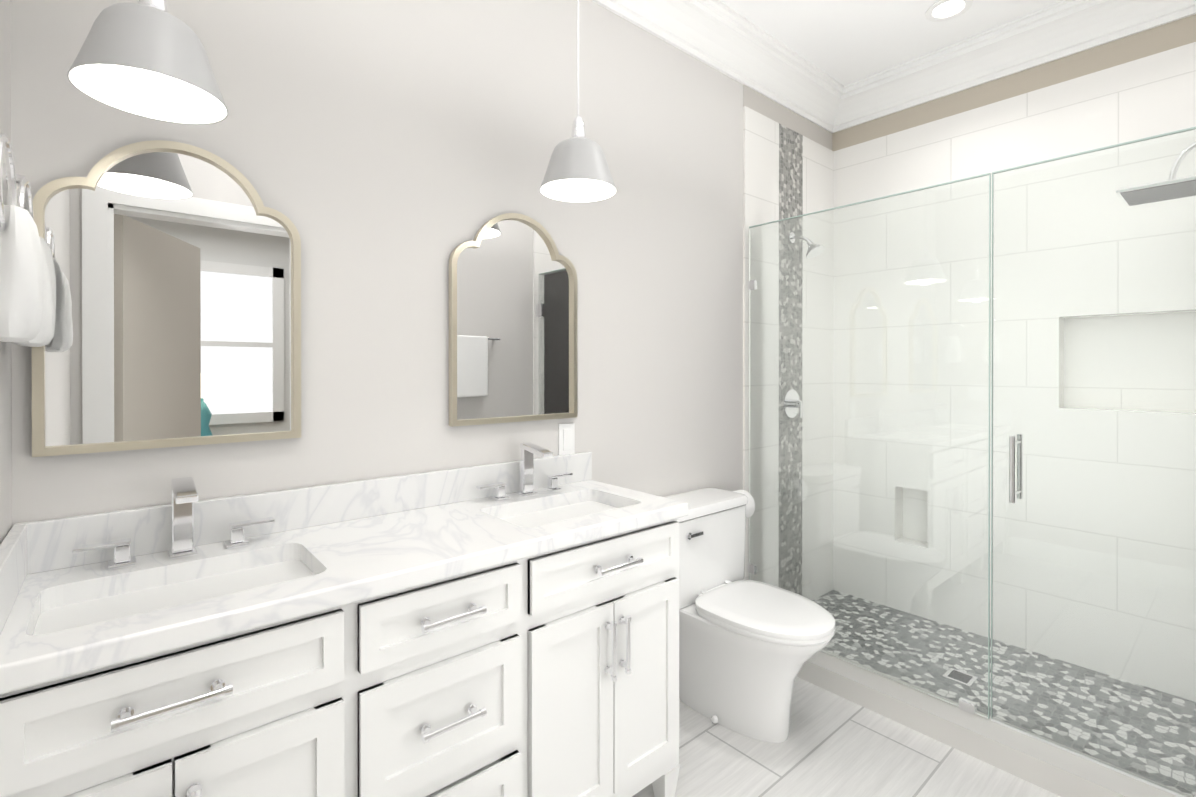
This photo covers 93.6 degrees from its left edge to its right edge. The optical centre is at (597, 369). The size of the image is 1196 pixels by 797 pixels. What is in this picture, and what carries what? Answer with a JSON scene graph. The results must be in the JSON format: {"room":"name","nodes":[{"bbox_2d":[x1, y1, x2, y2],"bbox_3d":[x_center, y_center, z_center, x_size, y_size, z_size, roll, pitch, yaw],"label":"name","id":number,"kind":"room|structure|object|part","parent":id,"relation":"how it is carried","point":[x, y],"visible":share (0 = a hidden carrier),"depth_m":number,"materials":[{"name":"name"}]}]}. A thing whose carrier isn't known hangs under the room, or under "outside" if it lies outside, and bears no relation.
{"room":"bathroom","nodes":[
{"label":"bathroom","id":0,"kind":"room"},
{"bbox_2d":[0,0,11,544],"bbox_3d":[-0.598,-0.111,0.312,0.185,2.830,1.920,0,0,-41],"label":"wall","id":1,"kind":"structure","parent":0,"point":[5,378],"depth_m":1.05,"materials":[{"name":"white paint"}]},
{"bbox_2d":[0,133,42,341],"bbox_3d":[-0.880,-0.205,0.840,0.071,0.326,0.153,0,0,-41],"label":"hanging towel","id":2,"kind":"object","parent":1,"relation":"hanging from","point":[21,280],"visible":1,"depth_m":0.82,"materials":[{"name":"white fabric"}]},
{"bbox_2d":[2,163,55,346],"bbox_3d":[-1.036,-0.206,1.023,0.071,0.326,0.153,0,0,-41],"label":"hanging towel","id":3,"kind":"object","parent":1,"relation":"hanging from","point":[44,336],"visible":0.42,"depth_m":1.01,"materials":[{"name":"white fabric"}]},
{"bbox_3d":[-1.048,-0.345,1.012,0.022,0.016,0.016,0,0,-41],"label":"post","id":4,"kind":"part","parent":3,"relation":"part of","materials":[{"name":"silver metal"}]},
{"bbox_2d":[13,452,591,574],"bbox_3d":[-0.585,0.351,1.571,1.464,0.100,0.020,0,0,-41],"label":"backsplash","id":5,"kind":"structure","parent":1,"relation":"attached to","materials":[{"name":"stone"}]},
{"bbox_2d":[10,0,843,526],"bbox_3d":[0.129,-0.116,2.182,3.720,2.830,0.262,0,0,-41],"label":"wall","id":6,"kind":"structure","parent":0,"point":[386,156],"depth_m":1.68,"materials":[{"name":"white paint"}]},
{"bbox_2d":[32,140,300,456],"bbox_3d":[-0.938,-0.168,1.268,0.480,0.680,0.022,0,0,-41],"label":"mirror","id":7,"kind":"object","parent":6,"relation":"attached to","point":[177,266],"visible":0.94,"depth_m":1.25,"materials":[{"name":"beige mirror"}]},
{"bbox_2d":[449,213,577,426],"bbox_3d":[-0.262,-0.170,1.845,0.480,0.680,0.022,0,0,-41],"label":"mirror","id":8,"kind":"object","parent":6,"relation":"attached to","point":[513,318],"visible":0.98,"depth_m":1.83,"materials":[{"name":"beige mirror"}]},
{"bbox_2d":[558,423,574,454],"bbox_3d":[-0.111,0.247,1.986,0.070,0.115,0.010,0,0,-41],"label":"electrical outlet plate","id":9,"kind":"object","parent":6,"relation":"attached to","point":[566,438],"visible":0.88,"depth_m":1.98,"materials":[{"name":"white plastic"}]},
{"bbox_2d":[732,490,754,517],"bbox_3d":[0.617,0.598,2.498,0.140,0.126,0.156,0,0,-41],"label":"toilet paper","id":10,"kind":"object","parent":6,"relation":"attached to","point":[750,507],"visible":0.15,"depth_m":2.45,"materials":[{"name":"white paper"}]},
{"bbox_2d":[743,85,831,149],"bbox_3d":[1.020,-1.308,2.952,0.860,0.110,0.004,0,0,-41],"label":"band","id":11,"kind":"object","parent":6,"relation":"attached to","point":[754,100],"visible":0.86,"depth_m":2.91,"materials":[{"name":"grey paint"}]},
{"bbox_2d":[743,106,833,600],"bbox_3d":[1.022,0.021,2.953,0.860,2.550,0.012,0,0,-41],"label":"tiled wall","id":12,"kind":"structure","parent":6,"relation":"attached to","point":[760,168],"depth_m":2.84,"materials":[{"name":"white tile"}]},
{"bbox_2d":[779,124,802,595],"bbox_3d":[1.003,0.022,2.937,0.230,2.550,0.012,0,0,-41],"label":"wall strip","id":13,"kind":"object","parent":6,"relation":"attached to","point":[790,173],"visible":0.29,"depth_m":2.93,"materials":[{"name":"tile"}]},
{"bbox_2d":[783,389,801,417],"bbox_3d":[1.027,0.177,2.910,0.150,0.150,0.060,0,0,-41],"label":"shower valve","id":14,"kind":"object","parent":13,"relation":"attached to","point":[791,401],"depth_m":2.90,"materials":[{"name":"silver metal"}]},
{"bbox_3d":[1.042,0.204,2.892,0.016,0.085,0.012,0,0,-41],"label":"lever","id":15,"kind":"part","parent":14,"relation":"part of","materials":[{"name":"silver metal"}]},
{"bbox_2d":[788,232,824,258],"bbox_3d":[1.065,-0.641,2.863,0.096,0.150,0.177,0,0,-41],"label":"shower head","id":16,"kind":"object","parent":13,"relation":"attached to","point":[817,248],"depth_m":2.84},
{"bbox_3d":[1.045,-0.670,2.886,0.016,0.053,0.101,0,0,-41],"label":"arm","id":17,"kind":"part","parent":16,"relation":"part of"},
{"bbox_2d":[632,676,1060,796],"bbox_3d":[0.252,1.352,1.123,2.525,0.100,2.040,0,0,-41],"label":"floor","id":18,"kind":"structure","parent":0,"point":[833,745],"depth_m":1.86,"materials":[{"name":"tile"}]},
{"bbox_2d":[0,510,688,796],"bbox_3d":[-0.432,0.871,1.385,1.455,0.860,0.504,0,0,-41],"label":"bathroom vanity","id":19,"kind":"object","parent":18,"relation":"on","point":[507,629],"depth_m":1.15,"materials":[{"name":"white wood"}]},
{"bbox_3d":[-0.710,0.523,0.826,0.010,0.017,0.017,0,0,-41],"label":"handle","id":20,"kind":"part","parent":19,"relation":"part of","materials":[{"name":"silver metal"}]},
{"bbox_3d":[-0.759,0.885,0.835,0.201,0.515,0.019,0,0,-41],"label":"door frame","id":21,"kind":"part","parent":19,"relation":"part of","materials":[{"name":"white wood"}]},
{"bbox_3d":[-0.762,0.885,0.838,0.201,0.515,0.010,0,0,-41],"label":"door panel","id":22,"kind":"part","parent":19,"relation":"part of","materials":[{"name":"white wood"}]},
{"bbox_3d":[-0.710,0.523,0.845,0.013,0.013,0.028,0,0,-41],"label":"handle post","id":23,"kind":"part","parent":19,"relation":"part of","materials":[{"name":"silver metal"}]},
{"bbox_3d":[-0.663,0.523,0.921,0.461,0.130,0.010,0,0,-41],"label":"drawer panel","id":24,"kind":"part","parent":19,"relation":"part of","materials":[{"name":"white wood"}]},
{"bbox_3d":[-0.660,0.523,0.918,0.461,0.130,0.019,0,0,-41],"label":"drawer frame","id":25,"kind":"part","parent":19,"relation":"part of","materials":[{"name":"white wood"}]},
{"bbox_3d":[-0.637,0.668,0.889,0.017,0.010,0.017,0,0,-41],"label":"handle","id":26,"kind":"part","parent":19,"relation":"part of","materials":[{"name":"silver metal"}]},
{"bbox_3d":[-0.622,0.523,0.920,0.013,0.013,0.028,0,0,-41],"label":"handle post","id":27,"kind":"part","parent":19,"relation":"part of","materials":[{"name":"silver metal"}]},
{"bbox_3d":[-0.604,0.523,0.917,0.010,0.017,0.017,0,0,-41],"label":"handle","id":28,"kind":"part","parent":19,"relation":"part of","materials":[{"name":"silver metal"}]},
{"bbox_3d":[-0.586,0.885,0.989,0.256,0.515,0.010,0,0,-41],"label":"door panel","id":29,"kind":"part","parent":19,"relation":"part of","materials":[{"name":"white wood"}]},
{"bbox_3d":[-0.583,0.885,0.986,0.256,0.515,0.019,0,0,-41],"label":"door frame","id":30,"kind":"part","parent":19,"relation":"part of","materials":[{"name":"white wood"}]},
{"bbox_2d":[0,478,688,685],"bbox_3d":[-0.436,0.421,1.398,1.464,0.040,0.477,0,0,-41],"label":"countertop","id":31,"kind":"structure","parent":19,"relation":"on","point":[365,553],"depth_m":1.17,"materials":[{"name":"white stone"}]},
{"bbox_2d":[68,477,275,569],"bbox_3d":[-0.874,0.319,1.186,0.350,0.166,0.139,0,0,-41],"label":"faucet","id":32,"kind":"object","parent":31,"relation":"on","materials":[{"name":"silver metal"}]},
{"bbox_2d":[32,550,319,633],"bbox_3d":[-0.780,0.511,1.077,0.480,0.162,0.305,0,0,-41],"label":"sink","id":33,"kind":"object","parent":31,"relation":"in","point":[73,609],"depth_m":1.11,"materials":[{"name":"white ceramic"}]},
{"bbox_2d":[476,442,575,501],"bbox_3d":[-0.198,0.317,1.765,0.350,0.166,0.139,0,0,-41],"label":"faucet","id":34,"kind":"object","parent":31,"relation":"on","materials":[{"name":"silver metal"}]},
{"bbox_2d":[496,494,623,525],"bbox_3d":[-0.103,0.510,1.655,0.480,0.162,0.305,0,0,-41],"label":"sink","id":35,"kind":"object","parent":31,"relation":"in","point":[531,515],"depth_m":1.74,"materials":[{"name":"white ceramic"}]},
{"bbox_3d":[-0.349,0.745,1.135,0.010,0.017,0.017,0,0,-41],"label":"handle","id":36,"kind":"part","parent":19,"relation":"part of","materials":[{"name":"silver metal"}]},
{"bbox_3d":[-0.349,0.522,1.135,0.010,0.017,0.017,0,0,-41],"label":"handle","id":37,"kind":"part","parent":19,"relation":"part of","materials":[{"name":"silver metal"}]},
{"bbox_3d":[-0.349,0.744,1.154,0.013,0.013,0.028,0,0,-41],"label":"handle post","id":38,"kind":"part","parent":19,"relation":"part of","materials":[{"name":"silver metal"}]},
{"bbox_3d":[-0.327,0.744,1.210,0.364,0.235,0.010,0,0,-41],"label":"drawer panel","id":39,"kind":"part","parent":19,"relation":"part of","materials":[{"name":"white wood"}]},
{"bbox_3d":[-0.327,0.522,1.209,0.364,0.130,0.010,0,0,-41],"label":"drawer panel","id":40,"kind":"part","parent":19,"relation":"part of","materials":[{"name":"white wood"}]},
{"bbox_3d":[-0.324,0.744,1.206,0.364,0.235,0.019,0,0,-41],"label":"drawer frame","id":41,"kind":"part","parent":19,"relation":"part of","materials":[{"name":"white wood"}]},
{"bbox_3d":[-0.324,0.522,1.206,0.364,0.130,0.019,0,0,-41],"label":"drawer frame","id":42,"kind":"part","parent":19,"relation":"part of","materials":[{"name":"white wood"}]},
{"bbox_3d":[-0.327,1.022,1.210,0.364,0.240,0.010,0,0,-41],"label":"drawer panel","id":43,"kind":"part","parent":19,"relation":"part of","materials":[{"name":"white wood"}]},
{"bbox_3d":[-0.324,1.022,1.207,0.364,0.240,0.019,0,0,-41],"label":"drawer frame","id":44,"kind":"part","parent":19,"relation":"part of","materials":[{"name":"white wood"}]},
{"bbox_3d":[-0.269,0.744,1.223,0.013,0.013,0.028,0,0,-41],"label":"handle post","id":45,"kind":"part","parent":19,"relation":"part of","materials":[{"name":"silver metal"}]},
{"bbox_3d":[-0.269,0.522,1.222,0.013,0.013,0.028,0,0,-41],"label":"handle post","id":46,"kind":"part","parent":19,"relation":"part of","materials":[{"name":"silver metal"}]},
{"bbox_3d":[-0.250,0.744,1.220,0.010,0.017,0.017,0,0,-41],"label":"handle","id":47,"kind":"part","parent":19,"relation":"part of","materials":[{"name":"silver metal"}]},
{"bbox_3d":[-0.250,0.522,1.219,0.010,0.017,0.017,0,0,-41],"label":"handle","id":48,"kind":"part","parent":19,"relation":"part of","materials":[{"name":"silver metal"}]},
{"bbox_3d":[-0.067,0.884,1.433,0.261,0.515,0.010,0,0,-41],"label":"door panel","id":49,"kind":"part","parent":19,"relation":"part of","materials":[{"name":"white wood"}]},
{"bbox_3d":[-0.064,0.884,1.429,0.261,0.515,0.019,0,0,-41],"label":"door frame","id":50,"kind":"part","parent":19,"relation":"part of","materials":[{"name":"white wood"}]},
{"bbox_3d":[0.034,0.521,1.518,0.526,0.130,0.010,0,0,-41],"label":"drawer panel","id":51,"kind":"part","parent":19,"relation":"part of","materials":[{"name":"white wood"}]},
{"bbox_3d":[0.008,0.521,1.440,0.010,0.017,0.017,0,0,-41],"label":"handle","id":52,"kind":"part","parent":19,"relation":"part of","materials":[{"name":"silver metal"}]},
{"bbox_3d":[0.037,0.521,1.514,0.526,0.130,0.019,0,0,-41],"label":"drawer frame","id":53,"kind":"part","parent":19,"relation":"part of","materials":[{"name":"white wood"}]},
{"bbox_3d":[0.032,0.678,1.480,0.013,0.013,0.028,0,0,-41],"label":"handle post","id":54,"kind":"part","parent":19,"relation":"part of","materials":[{"name":"silver metal"}]},
{"bbox_3d":[0.032,0.794,1.480,0.013,0.013,0.028,0,0,-41],"label":"handle post","id":55,"kind":"part","parent":19,"relation":"part of","materials":[{"name":"silver metal"}]},
{"bbox_3d":[0.042,0.666,1.469,0.017,0.010,0.017,0,0,-41],"label":"handle","id":56,"kind":"part","parent":19,"relation":"part of","materials":[{"name":"silver metal"}]},
{"bbox_3d":[0.072,0.794,1.514,0.013,0.013,0.028,0,0,-41],"label":"handle post","id":57,"kind":"part","parent":19,"relation":"part of","materials":[{"name":"silver metal"}]},
{"bbox_3d":[0.081,0.666,1.503,0.017,0.010,0.017,0,0,-41],"label":"handle","id":58,"kind":"part","parent":19,"relation":"part of","materials":[{"name":"silver metal"}]},
{"bbox_3d":[0.135,0.883,1.605,0.261,0.515,0.010,0,0,-41],"label":"door panel","id":59,"kind":"part","parent":19,"relation":"part of","materials":[{"name":"white wood"}]},
{"bbox_3d":[0.138,0.883,1.601,0.261,0.515,0.019,0,0,-41],"label":"door frame","id":60,"kind":"part","parent":19,"relation":"part of","materials":[{"name":"white wood"}]},
{"bbox_3d":[0.202,1.250,1.711,0.068,0.100,0.068,0,0,-41],"label":"leg","id":61,"kind":"part","parent":19,"relation":"part of","materials":[{"name":"white wood"}]},
{"bbox_2d":[665,488,835,742],"bbox_3d":[0.542,0.910,2.101,0.466,0.778,0.679,0,0,-41],"label":"toilet","id":62,"kind":"object","parent":18,"relation":"on","point":[748,649],"visible":0.96,"depth_m":2.03,"materials":[{"name":"white ceramic"}]},
{"bbox_3d":[0.369,0.619,2.107,0.075,0.014,0.008,0,0,-41],"label":"lever","id":63,"kind":"part","parent":62,"relation":"part of","materials":[{"name":"silver metal"}]},
{"bbox_3d":[0.392,0.542,2.276,0.466,0.042,0.216,0,0,-41],"label":"tank lid","id":64,"kind":"part","parent":62,"relation":"part of","materials":[{"name":"white ceramic"}]},
{"bbox_3d":[0.392,0.727,2.277,0.454,0.326,0.204,0,0,-41],"label":"tank","id":65,"kind":"part","parent":62,"relation":"part of","materials":[{"name":"white ceramic"}]},
{"bbox_3d":[0.612,0.881,2.020,0.378,0.019,0.462,0,0,-41],"label":"seat","id":66,"kind":"part","parent":62,"relation":"part of","materials":[{"name":"white plastic"}]},
{"bbox_3d":[0.612,0.857,2.020,0.382,0.026,0.466,0,0,-41],"label":"lid","id":67,"kind":"part","parent":62,"relation":"part of","materials":[{"name":"white ceramic"}]},
{"bbox_2d":[720,0,1063,85],"bbox_3d":[0.706,-1.579,1.502,3.720,0.100,2.040,0,0,-41],"label":"ceiling","id":68,"kind":"structure","parent":0,"point":[844,42],"depth_m":2.51,"materials":[{"name":"white paint"}]},
{"bbox_2d":[67,0,227,124],"bbox_3d":[-0.780,-1.002,0.983,0.220,1.049,0.220,0,0,-41],"label":"pendant light","id":69,"kind":"object","parent":68,"relation":"hanging from","point":[147,58],"visible":1,"depth_m":0.96,"materials":[{"name":"grey metal"}]},
{"bbox_3d":[-0.780,-0.545,0.985,0.215,0.133,0.215,0,0,-41],"label":"lamp shade","id":70,"kind":"part","parent":69,"relation":"part of","materials":[{"name":"white"}]},
{"bbox_2d":[138,0,167,12],"bbox_3d":[-0.780,-0.652,0.984,0.060,0.078,0.060,0,0,-41],"label":"socket","id":71,"kind":"object","parent":69,"relation":"attached to","point":[158,4],"depth_m":0.97,"materials":[{"name":"silver metal"}]},
{"bbox_3d":[-0.780,-0.548,0.985,0.060,0.060,0.060,0,0,-41],"label":"bulb","id":72,"kind":"part","parent":69,"relation":"part of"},
{"bbox_2d":[540,0,616,202],"bbox_3d":[-0.056,-1.019,1.602,0.220,1.019,0.220,0,0,-41],"label":"pendant light","id":73,"kind":"object","parent":68,"relation":"hanging from","point":[577,170],"visible":1,"depth_m":1.56,"materials":[{"name":"grey metal"}]},
{"bbox_2d":[569,116,586,138],"bbox_3d":[-0.056,-0.684,1.603,0.060,0.078,0.060,0,0,-41],"label":"socket","id":74,"kind":"object","parent":73,"relation":"attached to","point":[578,129],"depth_m":1.59,"materials":[{"name":"silver metal"}]},
{"bbox_3d":[-0.056,-1.115,1.601,0.006,0.788,0.006,0,0,-41],"label":"cord","id":75,"kind":"part","parent":73,"relation":"part of","materials":[{"name":"white plastic"}]},
{"bbox_3d":[-0.056,-0.577,1.603,0.220,0.135,0.220,0,0,-41],"label":"lamp shade","id":76,"kind":"part","parent":73,"relation":"part of","materials":[{"name":"white metal"}]},
{"bbox_3d":[-0.056,-0.576,1.603,0.215,0.133,0.215,0,0,-41],"label":"lamp shade","id":77,"kind":"part","parent":73,"relation":"part of","materials":[{"name":"white"}]},
{"bbox_2d":[925,0,972,21],"bbox_3d":[1.484,-1.528,2.378,0.170,0.006,0.170,0,0,-41],"label":"recessed light","id":78,"kind":"object","parent":68,"relation":"in","point":[945,10],"visible":1,"depth_m":2.38,"materials":[{"name":"white plastic"}]},
{"bbox_2d":[832,14,1195,150],"bbox_3d":[1.968,-1.392,2.581,0.100,0.280,2.040,0,0,-41],"label":"wall","id":79,"kind":"structure","parent":0,"point":[1168,36],"depth_m":2.52,"materials":[{"name":"beige paint"}]},
{"bbox_2d":[832,0,1195,132],"bbox_3d":[1.876,-1.445,2.502,0.142,0.175,1.800,0,0,-41],"label":"crown molding","id":80,"kind":"structure","parent":79,"relation":"attached to","point":[1059,30],"depth_m":2.55,"materials":[{"name":"white"}]},
{"bbox_2d":[833,42,1195,701],"bbox_3d":[1.968,0.023,2.586,0.100,2.550,2.040,0,0,-41],"label":"wall tile","id":81,"kind":"structure","parent":79,"relation":"attached to","point":[1149,96],"depth_m":2.55,"materials":[{"name":"white tile"}]},
{"bbox_2d":[903,311,1195,542],"bbox_3d":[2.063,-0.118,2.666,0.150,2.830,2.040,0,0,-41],"label":"shower niche","id":82,"kind":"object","parent":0,"point":[1131,319],"depth_m":2.37,"materials":[{"name":"tile"}]},
{"bbox_3d":[1.376,-0.112,0.816,3.600,2.830,0.120,0,0,-41],"label":"wall","id":83,"kind":"structure","parent":0,"visible":0},
{"bbox_3d":[2.184,0.026,1.594,0.860,2.550,0.012,0,0,-41],"label":"tiled wall","id":84,"kind":"structure","parent":83,"relation":"attached to","visible":0},
{"bbox_2d":[1116,142,1195,206],"bbox_3d":[2.036,-0.706,1.811,0.250,0.204,0.512,0,0,-41],"label":"shower head","id":85,"kind":"object","parent":84,"relation":"attached to","point":[1178,187],"depth_m":1.90},
{"bbox_3d":[2.071,-0.707,1.770,0.018,0.164,0.389,0,0,-41],"label":"arm","id":86,"kind":"part","parent":85,"relation":"part of"},
{"bbox_3d":[1.666,1.348,2.331,1.195,0.100,2.040,0,0,-41],"label":"floor","id":87,"kind":"structure","parent":0,"visible":0},
{"bbox_2d":[797,649,1189,796],"bbox_3d":[1.266,1.257,1.989,0.143,0.085,1.799,0,0,-41],"label":"shower curb","id":88,"kind":"structure","parent":87,"relation":"on","point":[1052,769],"depth_m":1.91,"materials":[{"name":"white stone"}]},
{"bbox_2d":[747,127,1195,796],"bbox_3d":[1.299,0.266,2.014,0.106,1.895,1.775,0,0,-41],"label":"glass","id":89,"kind":"object","parent":88,"relation":"on","point":[965,705],"visible":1,"depth_m":1.94,"materials":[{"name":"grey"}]},
{"bbox_3d":[1.613,0.263,1.647,0.010,1.885,0.774,0,0,-41],"label":"door","id":90,"kind":"part","parent":89,"relation":"part of","materials":[{"name":"clear glass"}]},
{"bbox_2d":[813,590,1195,796],"bbox_3d":[1.625,1.284,2.296,0.802,0.030,1.776,0,0,-41],"label":"mosaic floor","id":91,"kind":"structure","parent":87,"relation":"on","point":[1045,686],"depth_m":2.22,"materials":[{"name":"grey tile"}]},
{"bbox_2d":[943,668,977,686],"bbox_3d":[1.493,1.266,2.314,0.100,0.005,0.100,0,0,-41],"label":"shower drain","id":92,"kind":"object","parent":91,"relation":"on","point":[965,678],"depth_m":2.31,"materials":[{"name":"silver metal"}]}
]}

